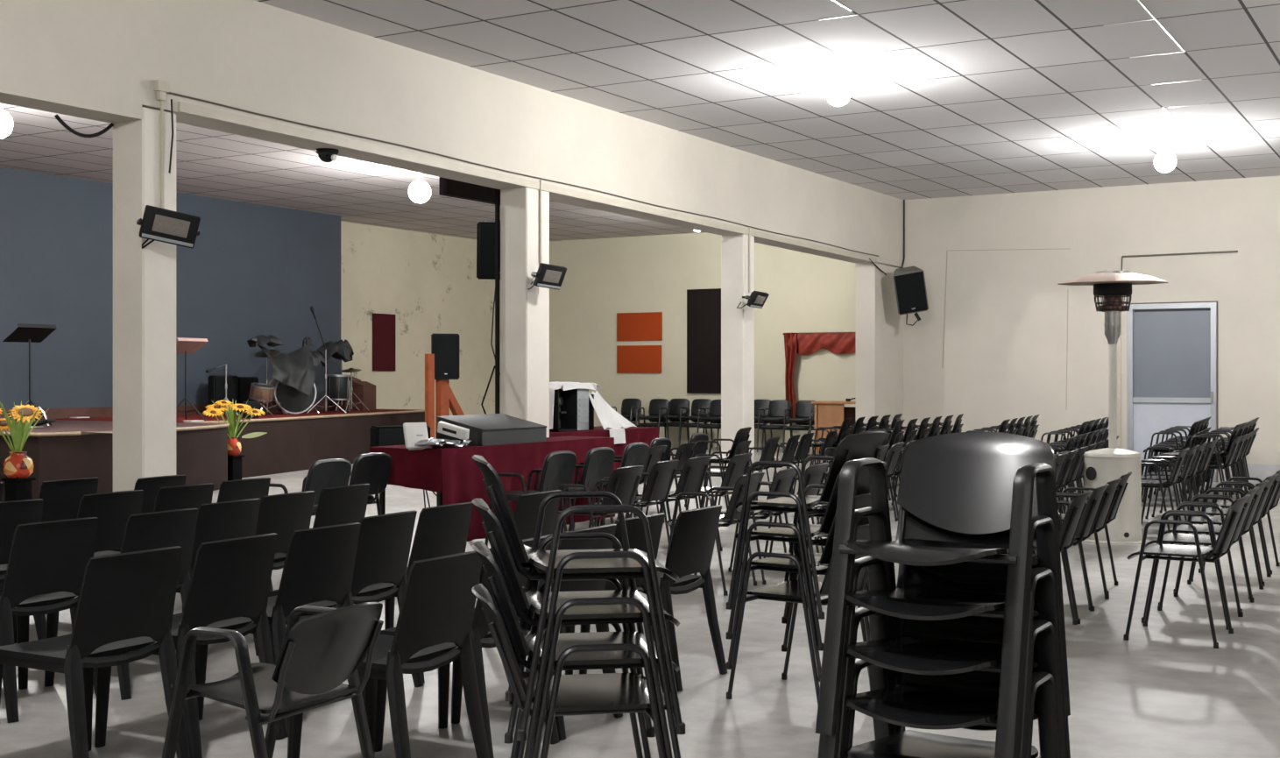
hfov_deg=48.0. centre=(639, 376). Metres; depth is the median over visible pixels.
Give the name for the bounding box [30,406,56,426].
unit
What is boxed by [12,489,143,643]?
chair
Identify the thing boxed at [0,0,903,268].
wall header
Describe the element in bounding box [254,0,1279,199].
ceiling
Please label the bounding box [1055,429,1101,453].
armchair
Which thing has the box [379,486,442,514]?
folding table
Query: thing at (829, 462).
armchair
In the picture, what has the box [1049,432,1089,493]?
armchair
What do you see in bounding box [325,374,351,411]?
floor tom
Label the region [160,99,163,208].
cable conduit
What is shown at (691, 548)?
chair
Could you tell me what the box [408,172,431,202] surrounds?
bulb
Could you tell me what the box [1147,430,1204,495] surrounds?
armchair
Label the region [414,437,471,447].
bag
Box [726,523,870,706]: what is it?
armchair
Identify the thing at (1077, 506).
armchair
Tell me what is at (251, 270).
wall
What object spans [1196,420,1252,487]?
armchair
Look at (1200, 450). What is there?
armchair
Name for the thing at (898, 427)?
armchair
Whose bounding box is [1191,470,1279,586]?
armchair
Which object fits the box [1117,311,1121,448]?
trim
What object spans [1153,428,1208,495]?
armchair
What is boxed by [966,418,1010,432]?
armchair
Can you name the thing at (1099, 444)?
armchair
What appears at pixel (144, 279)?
column
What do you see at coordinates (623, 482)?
armchair
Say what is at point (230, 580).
chair
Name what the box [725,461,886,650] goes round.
armchair
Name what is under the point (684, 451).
armchair
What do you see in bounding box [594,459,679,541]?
armchair
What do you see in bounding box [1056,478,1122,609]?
armchair
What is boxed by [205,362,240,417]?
microphone stand
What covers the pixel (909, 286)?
grille
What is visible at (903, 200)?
cable
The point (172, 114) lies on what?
cable conduit
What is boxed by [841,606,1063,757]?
armchair
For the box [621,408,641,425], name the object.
armchair
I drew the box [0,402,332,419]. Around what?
baseboard
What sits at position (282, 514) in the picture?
chair
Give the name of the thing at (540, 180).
cable conduit
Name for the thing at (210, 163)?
ceiling
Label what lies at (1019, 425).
armchair
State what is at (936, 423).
armchair
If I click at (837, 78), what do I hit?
socket
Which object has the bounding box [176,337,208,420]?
music stand
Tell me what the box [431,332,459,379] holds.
loudspeaker
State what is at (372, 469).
armchair
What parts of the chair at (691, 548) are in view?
leg, seat, leg, backrest, leg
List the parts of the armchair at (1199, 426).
frame, frame, backrest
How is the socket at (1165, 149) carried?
attached to the bulb at (1164, 161)
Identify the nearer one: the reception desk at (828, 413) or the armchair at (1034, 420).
the armchair at (1034, 420)
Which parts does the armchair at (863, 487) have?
frame, seat, seat frame, post, frame, backrest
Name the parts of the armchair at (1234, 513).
seat, frame, seat frame, frame, post, post, backrest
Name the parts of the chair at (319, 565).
leg, leg, leg, seat, backrest, leg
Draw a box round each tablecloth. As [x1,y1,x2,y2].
[369,442,538,541]
[536,435,615,524]
[549,425,658,469]
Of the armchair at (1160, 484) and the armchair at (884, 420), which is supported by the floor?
the armchair at (1160, 484)
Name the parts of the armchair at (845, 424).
frame, frame, seat, post, backrest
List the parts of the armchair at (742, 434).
frame, frame, seat frame, seat, post, backrest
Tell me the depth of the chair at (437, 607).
4.85 m
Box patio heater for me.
[1057,269,1168,544]
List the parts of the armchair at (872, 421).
backrest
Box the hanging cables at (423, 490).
[423,489,436,507]
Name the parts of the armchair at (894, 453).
post, frame, post, backrest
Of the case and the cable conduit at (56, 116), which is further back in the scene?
the case
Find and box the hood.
[1057,272,1168,285]
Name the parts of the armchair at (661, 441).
frame, backrest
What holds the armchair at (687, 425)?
on the floor
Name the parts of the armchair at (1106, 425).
backrest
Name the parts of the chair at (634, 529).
leg, backrest, seat, leg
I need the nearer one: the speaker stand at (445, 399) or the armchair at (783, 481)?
the armchair at (783, 481)
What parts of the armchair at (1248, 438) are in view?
frame, frame, post, backrest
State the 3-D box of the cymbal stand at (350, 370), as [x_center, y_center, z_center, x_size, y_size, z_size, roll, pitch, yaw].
[-5.026,0.221,24.738,0.504,0.751,0.536,0,0,30]
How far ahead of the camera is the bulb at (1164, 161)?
15.65 m
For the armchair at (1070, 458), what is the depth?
12.27 m
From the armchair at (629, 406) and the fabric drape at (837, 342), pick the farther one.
the armchair at (629, 406)
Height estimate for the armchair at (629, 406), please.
0.828 m
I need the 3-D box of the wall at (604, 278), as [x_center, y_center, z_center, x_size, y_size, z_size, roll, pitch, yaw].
[1.743,-0.750,28.735,11.060,4.300,0.200,0,0,30]
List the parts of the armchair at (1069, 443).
backrest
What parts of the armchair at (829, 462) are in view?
frame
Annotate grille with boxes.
[478,224,500,277]
[894,271,927,314]
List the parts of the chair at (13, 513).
seat, backrest, leg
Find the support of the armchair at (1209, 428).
on the floor
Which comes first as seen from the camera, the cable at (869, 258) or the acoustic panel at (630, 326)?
the cable at (869, 258)
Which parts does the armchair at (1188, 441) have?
seat frame, seat, frame, frame, backrest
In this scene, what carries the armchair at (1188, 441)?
on the floor
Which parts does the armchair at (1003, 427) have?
frame, backrest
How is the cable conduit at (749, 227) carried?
attached to the wall header
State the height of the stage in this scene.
0.807 m
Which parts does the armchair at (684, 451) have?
frame, post, backrest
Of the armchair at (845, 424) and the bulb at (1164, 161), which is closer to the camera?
the bulb at (1164, 161)
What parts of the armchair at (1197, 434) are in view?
frame, frame, backrest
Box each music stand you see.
[2,323,56,426]
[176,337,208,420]
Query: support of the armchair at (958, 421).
on the armchair at (958, 429)
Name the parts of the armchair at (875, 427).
backrest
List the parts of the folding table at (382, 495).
leg, leg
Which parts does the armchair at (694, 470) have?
frame, seat, seat frame, frame, post, backrest, post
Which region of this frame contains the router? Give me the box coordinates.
[403,422,429,450]
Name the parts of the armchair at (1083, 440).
frame, backrest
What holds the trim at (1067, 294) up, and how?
attached to the wall at (1007, 345)
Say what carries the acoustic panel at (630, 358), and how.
attached to the wall at (604, 278)
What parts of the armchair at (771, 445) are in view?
frame, frame, post, backrest, post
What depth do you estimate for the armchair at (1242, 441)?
15.74 m
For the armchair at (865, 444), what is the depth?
6.12 m
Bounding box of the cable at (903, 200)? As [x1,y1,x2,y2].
[900,199,905,268]
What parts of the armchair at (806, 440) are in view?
frame, seat, frame, post, backrest, post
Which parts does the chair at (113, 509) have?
leg, leg, seat, backrest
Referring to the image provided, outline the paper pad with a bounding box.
[183,419,204,421]
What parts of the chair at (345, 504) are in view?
backrest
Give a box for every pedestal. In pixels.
[0,477,35,501]
[227,454,244,480]
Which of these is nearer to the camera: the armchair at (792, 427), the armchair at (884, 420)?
the armchair at (884, 420)
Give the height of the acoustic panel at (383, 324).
1.105 m
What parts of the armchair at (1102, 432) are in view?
backrest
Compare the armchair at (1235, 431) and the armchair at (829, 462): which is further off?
the armchair at (1235, 431)
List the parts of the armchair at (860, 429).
backrest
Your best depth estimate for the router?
10.95 m
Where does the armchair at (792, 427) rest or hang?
on the floor
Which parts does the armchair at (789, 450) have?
frame, frame, post, backrest, post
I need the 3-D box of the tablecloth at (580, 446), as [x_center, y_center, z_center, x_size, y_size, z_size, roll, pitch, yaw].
[-0.755,0.916,12.718,0.522,0.729,1.314,0,0,30]
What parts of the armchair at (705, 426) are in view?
frame, seat, backrest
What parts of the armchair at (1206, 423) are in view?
frame, backrest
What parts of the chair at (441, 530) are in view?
leg, leg, backrest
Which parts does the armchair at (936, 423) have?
backrest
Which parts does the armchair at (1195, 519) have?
seat, frame, frame, post, post, backrest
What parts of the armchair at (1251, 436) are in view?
frame, frame, post, backrest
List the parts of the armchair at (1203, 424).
frame, backrest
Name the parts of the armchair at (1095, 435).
backrest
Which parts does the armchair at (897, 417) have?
backrest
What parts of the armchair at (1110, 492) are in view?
frame, frame, post, post, backrest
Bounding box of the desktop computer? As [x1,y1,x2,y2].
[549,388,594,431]
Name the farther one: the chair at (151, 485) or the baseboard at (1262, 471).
the baseboard at (1262, 471)
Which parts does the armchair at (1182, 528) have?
seat, frame, frame, post, post, backrest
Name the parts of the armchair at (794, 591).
frame, seat, seat frame, post, frame, backrest, post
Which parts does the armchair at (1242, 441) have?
frame, seat, frame, post, backrest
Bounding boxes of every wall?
[0,167,340,419]
[340,220,500,438]
[549,232,855,449]
[903,176,1279,481]
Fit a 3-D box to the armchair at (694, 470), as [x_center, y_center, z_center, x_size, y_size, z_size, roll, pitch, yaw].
[0.250,1.012,11.432,0.592,0.779,0.516,0,0,29]
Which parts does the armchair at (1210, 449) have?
frame, seat, frame, post, post, backrest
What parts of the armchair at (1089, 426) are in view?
frame, frame, backrest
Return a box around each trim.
[818,0,1209,136]
[941,250,947,367]
[952,248,1065,250]
[1066,294,1067,399]
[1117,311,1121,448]
[1121,250,1237,257]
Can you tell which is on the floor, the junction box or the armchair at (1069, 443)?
the armchair at (1069, 443)
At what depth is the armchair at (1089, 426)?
16.57 m
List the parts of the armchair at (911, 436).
backrest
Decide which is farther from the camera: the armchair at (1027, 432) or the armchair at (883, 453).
the armchair at (1027, 432)
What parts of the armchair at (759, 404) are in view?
backrest, frame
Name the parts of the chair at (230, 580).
leg, leg, seat, backrest, leg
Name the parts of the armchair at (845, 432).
seat, frame, backrest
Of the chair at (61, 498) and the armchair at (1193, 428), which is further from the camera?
the armchair at (1193, 428)
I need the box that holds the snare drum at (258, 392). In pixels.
[248,382,275,416]
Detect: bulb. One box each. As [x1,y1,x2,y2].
[0,108,13,138]
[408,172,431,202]
[826,70,850,106]
[1153,135,1176,172]
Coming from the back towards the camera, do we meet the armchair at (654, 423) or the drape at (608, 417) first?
the armchair at (654, 423)
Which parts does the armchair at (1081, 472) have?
frame, post, backrest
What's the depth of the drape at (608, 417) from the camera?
15.00 m
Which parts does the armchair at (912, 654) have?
frame, post, seat, backrest, post, frame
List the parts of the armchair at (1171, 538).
seat, frame, seat frame, frame, post, post, backrest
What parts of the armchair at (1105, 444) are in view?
backrest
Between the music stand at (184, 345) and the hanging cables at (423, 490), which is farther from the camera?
the music stand at (184, 345)
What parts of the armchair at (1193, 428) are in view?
seat, frame, seat frame, frame, backrest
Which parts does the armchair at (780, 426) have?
frame, seat, backrest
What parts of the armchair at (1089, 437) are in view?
backrest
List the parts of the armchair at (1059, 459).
post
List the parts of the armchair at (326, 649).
frame, seat, post, frame, backrest, post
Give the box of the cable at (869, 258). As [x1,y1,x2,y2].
[869,258,886,275]
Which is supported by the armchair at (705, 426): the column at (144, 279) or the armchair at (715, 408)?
the armchair at (715, 408)
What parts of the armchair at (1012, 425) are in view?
backrest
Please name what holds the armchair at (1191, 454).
on the floor
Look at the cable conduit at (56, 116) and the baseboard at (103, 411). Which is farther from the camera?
the baseboard at (103, 411)
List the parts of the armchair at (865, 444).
frame, seat, seat frame, frame, post, backrest, post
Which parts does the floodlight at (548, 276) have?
glass pane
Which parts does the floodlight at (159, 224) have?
cord, glass pane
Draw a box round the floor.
[0,445,1279,757]
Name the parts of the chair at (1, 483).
backrest, leg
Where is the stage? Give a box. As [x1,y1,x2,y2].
[0,408,424,501]
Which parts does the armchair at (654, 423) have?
seat, backrest, frame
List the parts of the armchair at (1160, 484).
seat, seat frame, frame, frame, post, post, backrest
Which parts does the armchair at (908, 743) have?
frame, post, seat, backrest, frame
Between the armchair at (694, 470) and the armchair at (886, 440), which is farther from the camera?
the armchair at (886, 440)
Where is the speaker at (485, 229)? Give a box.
[476,205,500,374]
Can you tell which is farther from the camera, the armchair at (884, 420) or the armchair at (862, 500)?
the armchair at (884, 420)
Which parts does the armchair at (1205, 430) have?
frame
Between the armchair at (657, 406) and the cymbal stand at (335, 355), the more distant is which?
the armchair at (657, 406)
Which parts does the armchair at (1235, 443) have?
seat, frame, frame, seat frame, post, post, backrest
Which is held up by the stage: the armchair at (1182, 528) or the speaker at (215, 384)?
the speaker at (215, 384)
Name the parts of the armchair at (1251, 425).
frame, frame, backrest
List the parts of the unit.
plate, lever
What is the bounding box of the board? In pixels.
[438,176,500,205]
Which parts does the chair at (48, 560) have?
leg, leg, seat, backrest, leg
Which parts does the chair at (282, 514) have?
leg, seat, backrest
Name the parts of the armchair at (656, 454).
frame, post, backrest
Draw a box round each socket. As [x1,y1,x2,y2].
[417,172,422,180]
[834,76,842,81]
[1161,139,1168,151]
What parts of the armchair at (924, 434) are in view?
backrest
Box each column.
[113,106,176,491]
[500,187,549,437]
[721,233,754,496]
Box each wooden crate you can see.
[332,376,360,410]
[353,381,376,410]
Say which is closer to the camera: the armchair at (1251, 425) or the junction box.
the junction box
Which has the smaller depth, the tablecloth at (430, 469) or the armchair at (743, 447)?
the tablecloth at (430, 469)
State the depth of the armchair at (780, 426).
26.71 m
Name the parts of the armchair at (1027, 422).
backrest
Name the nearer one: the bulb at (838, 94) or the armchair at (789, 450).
the bulb at (838, 94)
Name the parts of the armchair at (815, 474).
frame, post, backrest, post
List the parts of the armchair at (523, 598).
backrest, post, post, frame, seat frame, seat, frame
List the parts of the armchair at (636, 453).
frame, frame, backrest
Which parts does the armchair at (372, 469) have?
frame, backrest, seat, post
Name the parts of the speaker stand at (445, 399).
tall post, short post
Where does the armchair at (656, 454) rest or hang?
on the floor
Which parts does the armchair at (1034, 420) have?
backrest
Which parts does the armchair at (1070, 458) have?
frame, post, post, backrest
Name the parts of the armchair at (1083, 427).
frame, frame, backrest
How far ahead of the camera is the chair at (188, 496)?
7.92 m
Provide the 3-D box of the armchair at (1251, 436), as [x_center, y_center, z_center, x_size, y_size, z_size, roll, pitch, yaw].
[6.973,1.012,17.006,0.592,0.779,0.516,0,0,26]
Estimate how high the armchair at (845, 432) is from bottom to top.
0.779 m
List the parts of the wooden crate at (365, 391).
sloped lid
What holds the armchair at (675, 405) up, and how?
on the armchair at (670, 424)
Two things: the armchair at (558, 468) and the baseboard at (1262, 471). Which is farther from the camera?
the baseboard at (1262, 471)
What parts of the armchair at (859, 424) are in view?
frame, frame, backrest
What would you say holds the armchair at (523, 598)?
on the armchair at (522, 640)
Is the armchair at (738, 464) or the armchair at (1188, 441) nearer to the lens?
the armchair at (738, 464)
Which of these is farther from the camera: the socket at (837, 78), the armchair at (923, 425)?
the armchair at (923, 425)
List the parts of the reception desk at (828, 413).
panel, panel, modesty panel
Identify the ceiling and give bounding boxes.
[0,103,703,240]
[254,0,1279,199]
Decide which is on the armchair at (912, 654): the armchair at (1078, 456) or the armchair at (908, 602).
the armchair at (908, 602)
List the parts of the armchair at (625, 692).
post, backrest, post, frame, seat, seat frame, frame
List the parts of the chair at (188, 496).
backrest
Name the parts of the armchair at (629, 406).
seat, backrest, frame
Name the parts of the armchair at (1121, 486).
seat, frame, frame, post, post, backrest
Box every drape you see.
[549,381,636,444]
[782,332,855,423]
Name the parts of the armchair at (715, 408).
frame, seat, backrest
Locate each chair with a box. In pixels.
[0,481,4,592]
[0,498,46,639]
[0,516,98,722]
[0,545,190,757]
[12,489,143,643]
[38,477,98,522]
[44,508,198,700]
[94,532,286,757]
[112,482,214,551]
[134,474,186,513]
[182,498,261,658]
[194,522,363,736]
[216,477,273,590]
[253,490,315,656]
[268,509,423,686]
[280,483,369,552]
[287,550,489,757]
[374,534,559,757]
[382,502,473,682]
[451,523,622,740]
[478,489,565,633]
[565,512,667,693]
[579,504,727,691]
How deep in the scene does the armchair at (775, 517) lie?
10.91 m
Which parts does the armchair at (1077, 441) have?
frame, frame, backrest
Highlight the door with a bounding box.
[1127,300,1218,481]
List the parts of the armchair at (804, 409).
frame, seat, backrest, frame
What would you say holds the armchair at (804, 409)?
on the armchair at (792, 427)
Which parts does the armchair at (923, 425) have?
backrest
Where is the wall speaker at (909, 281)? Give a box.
[892,265,928,325]
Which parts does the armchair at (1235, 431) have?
frame, seat, frame, post, backrest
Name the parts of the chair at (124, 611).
leg, leg, seat, leg, backrest, leg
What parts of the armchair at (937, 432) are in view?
backrest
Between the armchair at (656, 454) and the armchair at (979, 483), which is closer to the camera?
the armchair at (979, 483)
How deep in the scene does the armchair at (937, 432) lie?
17.94 m
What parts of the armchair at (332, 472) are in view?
frame, seat, backrest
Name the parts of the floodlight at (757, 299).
glass pane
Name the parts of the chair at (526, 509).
leg, backrest, leg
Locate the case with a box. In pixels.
[436,413,547,445]
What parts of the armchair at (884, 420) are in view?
backrest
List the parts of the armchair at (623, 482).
frame, seat, seat frame, post, frame, backrest, post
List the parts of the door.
panel, glass pane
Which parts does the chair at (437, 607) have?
leg, leg, leg, seat, backrest, leg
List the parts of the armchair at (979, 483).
frame, post, seat, backrest, frame, post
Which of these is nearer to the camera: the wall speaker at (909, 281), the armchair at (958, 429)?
the armchair at (958, 429)
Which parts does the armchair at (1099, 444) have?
frame, backrest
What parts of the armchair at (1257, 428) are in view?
frame, frame, post, backrest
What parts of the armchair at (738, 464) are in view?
frame, seat, seat frame, frame, post, backrest, post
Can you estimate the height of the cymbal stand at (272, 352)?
1.031 m
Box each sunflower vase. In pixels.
[0,400,49,478]
[202,398,266,455]
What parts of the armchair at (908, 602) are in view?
frame, post, seat, backrest, post, frame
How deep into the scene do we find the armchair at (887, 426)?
18.63 m
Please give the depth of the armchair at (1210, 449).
14.27 m
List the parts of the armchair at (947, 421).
backrest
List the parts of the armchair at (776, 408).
frame, seat, backrest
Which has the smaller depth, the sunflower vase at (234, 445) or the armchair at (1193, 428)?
the armchair at (1193, 428)
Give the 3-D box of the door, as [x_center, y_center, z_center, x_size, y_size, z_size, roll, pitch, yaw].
[7.176,0.196,19.389,1.182,2.408,0.152,0,0,30]
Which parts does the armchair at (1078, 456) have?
frame, post, post, backrest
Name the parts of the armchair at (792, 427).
frame, seat, backrest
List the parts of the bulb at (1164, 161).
globe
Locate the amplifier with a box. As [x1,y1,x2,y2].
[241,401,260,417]
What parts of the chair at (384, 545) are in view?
seat, backrest, leg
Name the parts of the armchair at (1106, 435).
backrest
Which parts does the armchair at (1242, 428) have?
frame, frame, backrest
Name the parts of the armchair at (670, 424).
seat, backrest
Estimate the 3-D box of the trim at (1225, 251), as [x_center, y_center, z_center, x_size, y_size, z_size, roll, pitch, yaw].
[7.244,-1.649,19.316,1.477,0.029,0.030,0,0,30]
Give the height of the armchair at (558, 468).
0.828 m
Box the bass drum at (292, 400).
[268,378,319,414]
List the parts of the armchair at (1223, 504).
seat, post, backrest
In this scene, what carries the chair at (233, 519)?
on the floor
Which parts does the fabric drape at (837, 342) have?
rod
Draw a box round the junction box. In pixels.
[153,79,169,100]
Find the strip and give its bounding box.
[480,188,499,414]
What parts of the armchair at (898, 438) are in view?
backrest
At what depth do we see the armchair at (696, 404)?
28.14 m
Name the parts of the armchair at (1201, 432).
frame, frame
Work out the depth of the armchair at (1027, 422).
18.15 m
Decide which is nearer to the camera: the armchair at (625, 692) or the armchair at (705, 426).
the armchair at (625, 692)
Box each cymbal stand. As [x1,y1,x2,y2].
[254,349,287,414]
[330,352,359,410]
[339,367,368,411]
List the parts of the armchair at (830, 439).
frame, frame, backrest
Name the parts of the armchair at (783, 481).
frame, seat, frame, seat frame, post, backrest, post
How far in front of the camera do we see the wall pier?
20.41 m
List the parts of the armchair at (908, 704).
frame, post, seat, backrest, post, frame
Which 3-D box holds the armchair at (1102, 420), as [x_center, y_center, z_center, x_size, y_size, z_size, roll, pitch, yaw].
[5.475,0.882,17.789,0.592,0.779,0.516,0,0,22]
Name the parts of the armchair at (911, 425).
frame, backrest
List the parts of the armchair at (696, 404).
frame, seat, backrest, frame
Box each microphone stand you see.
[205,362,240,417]
[306,306,346,413]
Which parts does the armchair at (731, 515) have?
frame, seat, seat frame, frame, post, backrest, post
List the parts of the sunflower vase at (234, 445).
stem, stem, stem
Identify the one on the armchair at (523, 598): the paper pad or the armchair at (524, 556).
the armchair at (524, 556)
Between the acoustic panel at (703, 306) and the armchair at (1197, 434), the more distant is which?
the acoustic panel at (703, 306)
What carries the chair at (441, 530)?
on the floor
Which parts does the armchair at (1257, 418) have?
frame, frame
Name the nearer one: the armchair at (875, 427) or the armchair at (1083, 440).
the armchair at (1083, 440)
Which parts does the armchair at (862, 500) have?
frame, seat, seat frame, post, frame, backrest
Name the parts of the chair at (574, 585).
leg, leg, backrest, leg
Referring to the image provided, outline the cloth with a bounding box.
[247,334,353,396]
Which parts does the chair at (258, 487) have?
backrest, leg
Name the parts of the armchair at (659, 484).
frame, seat, seat frame, frame, post, backrest, post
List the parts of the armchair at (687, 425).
frame, seat, backrest, frame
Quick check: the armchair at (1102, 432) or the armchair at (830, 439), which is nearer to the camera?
the armchair at (830, 439)
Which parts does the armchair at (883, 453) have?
backrest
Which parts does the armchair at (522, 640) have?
post, backrest, post, frame, seat frame, seat, frame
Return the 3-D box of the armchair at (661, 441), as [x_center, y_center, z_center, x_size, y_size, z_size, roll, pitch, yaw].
[-0.041,0.988,13.632,0.569,0.828,0.535,0,0,25]
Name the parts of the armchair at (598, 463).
frame, seat, frame, backrest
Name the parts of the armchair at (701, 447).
frame, frame, backrest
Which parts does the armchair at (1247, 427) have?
frame, frame, backrest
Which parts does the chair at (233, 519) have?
backrest, leg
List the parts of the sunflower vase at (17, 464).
stem, stem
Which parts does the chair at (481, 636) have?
leg, leg, seat, leg, backrest, leg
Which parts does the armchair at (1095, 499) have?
frame, frame, post, post, backrest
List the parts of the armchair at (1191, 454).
seat, frame, frame, post, post, backrest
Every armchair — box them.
[161,601,383,757]
[269,458,351,516]
[301,452,391,515]
[471,454,685,741]
[471,498,681,757]
[471,540,679,757]
[471,583,673,757]
[484,450,576,545]
[534,446,615,541]
[557,465,643,527]
[568,442,649,530]
[594,445,667,521]
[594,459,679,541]
[611,398,641,421]
[614,437,671,523]
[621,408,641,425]
[629,455,711,530]
[635,398,669,438]
[636,409,669,438]
[640,432,708,512]
[645,442,695,516]
[657,410,689,445]
[664,471,764,595]
[665,398,689,439]
[672,452,752,551]
[678,398,713,441]
[678,414,713,448]
[684,426,751,507]
[686,439,751,509]
[696,399,721,444]
[698,414,721,449]
[714,467,797,584]
[718,436,780,504]
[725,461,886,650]
[726,431,886,619]
[726,493,871,681]
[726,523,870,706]
[745,434,800,493]
[754,399,772,443]
[754,415,771,451]
[755,432,814,501]
[756,399,792,444]
[756,415,791,452]
[761,462,828,558]
[769,472,827,552]
[782,400,815,445]
[782,416,814,453]
[793,430,837,493]
[802,417,851,466]
[803,460,832,523]
[807,428,852,465]
[815,431,1070,757]
[817,416,865,462]
[817,471,828,539]
[817,506,1070,757]
[819,426,865,462]
[821,444,889,521]
[822,446,836,467]
[828,415,878,469]
[834,425,878,450]
[836,555,1066,757]
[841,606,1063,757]
[845,657,1060,757]
[848,414,891,434]
[860,419,905,488]
[862,413,902,438]
[876,418,918,475]
[881,424,891,432]
[882,432,891,445]
[884,442,905,521]
[886,431,905,500]
[886,439,916,518]
[886,445,905,505]
[887,417,930,443]
[889,429,918,481]
[891,426,941,488]
[901,427,930,440]
[915,416,942,437]
[927,414,953,434]
[928,413,963,433]
[942,424,953,434]
[954,423,963,432]
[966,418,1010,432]
[978,417,1018,433]
[988,417,1025,434]
[996,415,1032,434]
[1007,414,1039,434]
[1016,427,1025,435]
[1023,425,1032,437]
[1028,424,1039,438]
[1040,420,1089,491]
[1047,419,1096,446]
[1048,434,1082,507]
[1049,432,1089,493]
[1052,436,1075,506]
[1053,431,1096,485]
[1053,440,1104,493]
[1054,443,1096,498]
[1054,452,1067,487]
[1055,417,1102,441]
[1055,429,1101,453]
[1055,448,1078,513]
[1056,471,1132,594]
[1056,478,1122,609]
[1056,483,1109,623]
[1057,438,1108,510]
[1057,489,1091,624]
[1058,435,1118,509]
[1058,445,1088,513]
[1062,417,1107,442]
[1063,427,1108,487]
[1064,427,1107,443]
[1070,417,1108,439]
[1123,494,1251,648]
[1141,420,1200,490]
[1141,431,1200,501]
[1141,434,1195,504]
[1141,441,1208,523]
[1141,444,1199,520]
[1141,447,1189,532]
[1141,486,1259,629]
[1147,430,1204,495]
[1151,439,1217,516]
[1153,419,1203,482]
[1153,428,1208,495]
[1158,479,1269,613]
[1159,417,1208,481]
[1166,416,1211,467]
[1166,426,1211,480]
[1173,473,1278,599]
[1180,435,1242,509]
[1181,423,1242,495]
[1189,421,1248,494]
[1189,433,1248,501]
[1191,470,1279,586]
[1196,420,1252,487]
[1197,431,1252,498]
[1201,429,1256,494]
[1202,418,1256,481]
[1203,476,1279,574]
[1207,427,1258,490]
[1210,417,1259,481]
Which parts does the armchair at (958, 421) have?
backrest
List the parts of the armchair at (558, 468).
frame, seat, frame, backrest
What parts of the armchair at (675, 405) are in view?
seat, backrest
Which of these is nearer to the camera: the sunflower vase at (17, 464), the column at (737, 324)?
the sunflower vase at (17, 464)
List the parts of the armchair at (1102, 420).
frame, backrest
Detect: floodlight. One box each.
[136,205,200,248]
[527,262,566,289]
[736,290,769,308]
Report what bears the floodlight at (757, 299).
attached to the column at (737, 324)
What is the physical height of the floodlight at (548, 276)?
0.227 m
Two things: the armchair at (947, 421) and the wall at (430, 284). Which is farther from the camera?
the wall at (430, 284)
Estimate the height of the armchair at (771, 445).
0.779 m
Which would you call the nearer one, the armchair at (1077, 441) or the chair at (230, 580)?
the chair at (230, 580)
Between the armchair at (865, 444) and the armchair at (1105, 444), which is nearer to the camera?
the armchair at (865, 444)
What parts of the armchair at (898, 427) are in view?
frame, post, backrest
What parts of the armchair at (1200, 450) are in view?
frame, seat, frame, post, post, backrest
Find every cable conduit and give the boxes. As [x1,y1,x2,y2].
[54,114,113,138]
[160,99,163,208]
[168,91,878,256]
[168,99,173,173]
[539,179,541,263]
[749,226,750,292]
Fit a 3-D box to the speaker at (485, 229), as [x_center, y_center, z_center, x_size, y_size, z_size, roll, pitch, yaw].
[-1.928,-1.379,19.555,0.610,2.965,0.610,0,0,-10]
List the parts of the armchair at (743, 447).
frame, seat frame, frame, seat, backrest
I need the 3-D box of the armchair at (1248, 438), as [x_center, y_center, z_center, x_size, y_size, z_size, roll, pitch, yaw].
[6.664,1.012,16.377,0.592,0.779,0.516,0,0,26]
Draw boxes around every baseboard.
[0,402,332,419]
[1221,463,1279,483]
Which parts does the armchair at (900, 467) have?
frame, backrest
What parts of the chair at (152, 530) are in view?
leg, leg, backrest, leg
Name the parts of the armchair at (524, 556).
backrest, post, post, frame, seat frame, frame, seat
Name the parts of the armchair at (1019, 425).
backrest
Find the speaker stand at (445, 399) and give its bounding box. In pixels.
[424,353,464,438]
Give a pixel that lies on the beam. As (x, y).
(190, 109)
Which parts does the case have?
lid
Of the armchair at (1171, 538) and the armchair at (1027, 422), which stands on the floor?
the armchair at (1171, 538)
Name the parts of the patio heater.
burner, plate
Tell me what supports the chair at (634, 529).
on the floor
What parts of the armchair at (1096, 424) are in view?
frame, backrest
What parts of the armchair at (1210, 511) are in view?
seat, frame, frame, post, backrest, post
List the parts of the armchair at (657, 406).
frame, seat, backrest, frame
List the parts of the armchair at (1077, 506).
frame, post, backrest, post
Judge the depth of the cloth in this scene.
22.85 m
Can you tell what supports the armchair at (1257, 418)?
on the armchair at (1257, 428)
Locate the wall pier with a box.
[855,262,903,437]
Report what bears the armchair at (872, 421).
on the armchair at (875, 427)
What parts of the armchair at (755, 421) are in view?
frame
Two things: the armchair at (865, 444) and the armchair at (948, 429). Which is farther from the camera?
the armchair at (948, 429)
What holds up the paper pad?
on the stage
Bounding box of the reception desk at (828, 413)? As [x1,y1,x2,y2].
[811,400,855,452]
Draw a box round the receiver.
[437,421,469,443]
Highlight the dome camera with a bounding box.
[315,148,338,162]
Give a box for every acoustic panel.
[372,312,395,370]
[616,311,662,340]
[616,345,661,373]
[686,288,721,393]
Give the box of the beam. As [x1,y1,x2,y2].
[177,101,876,262]

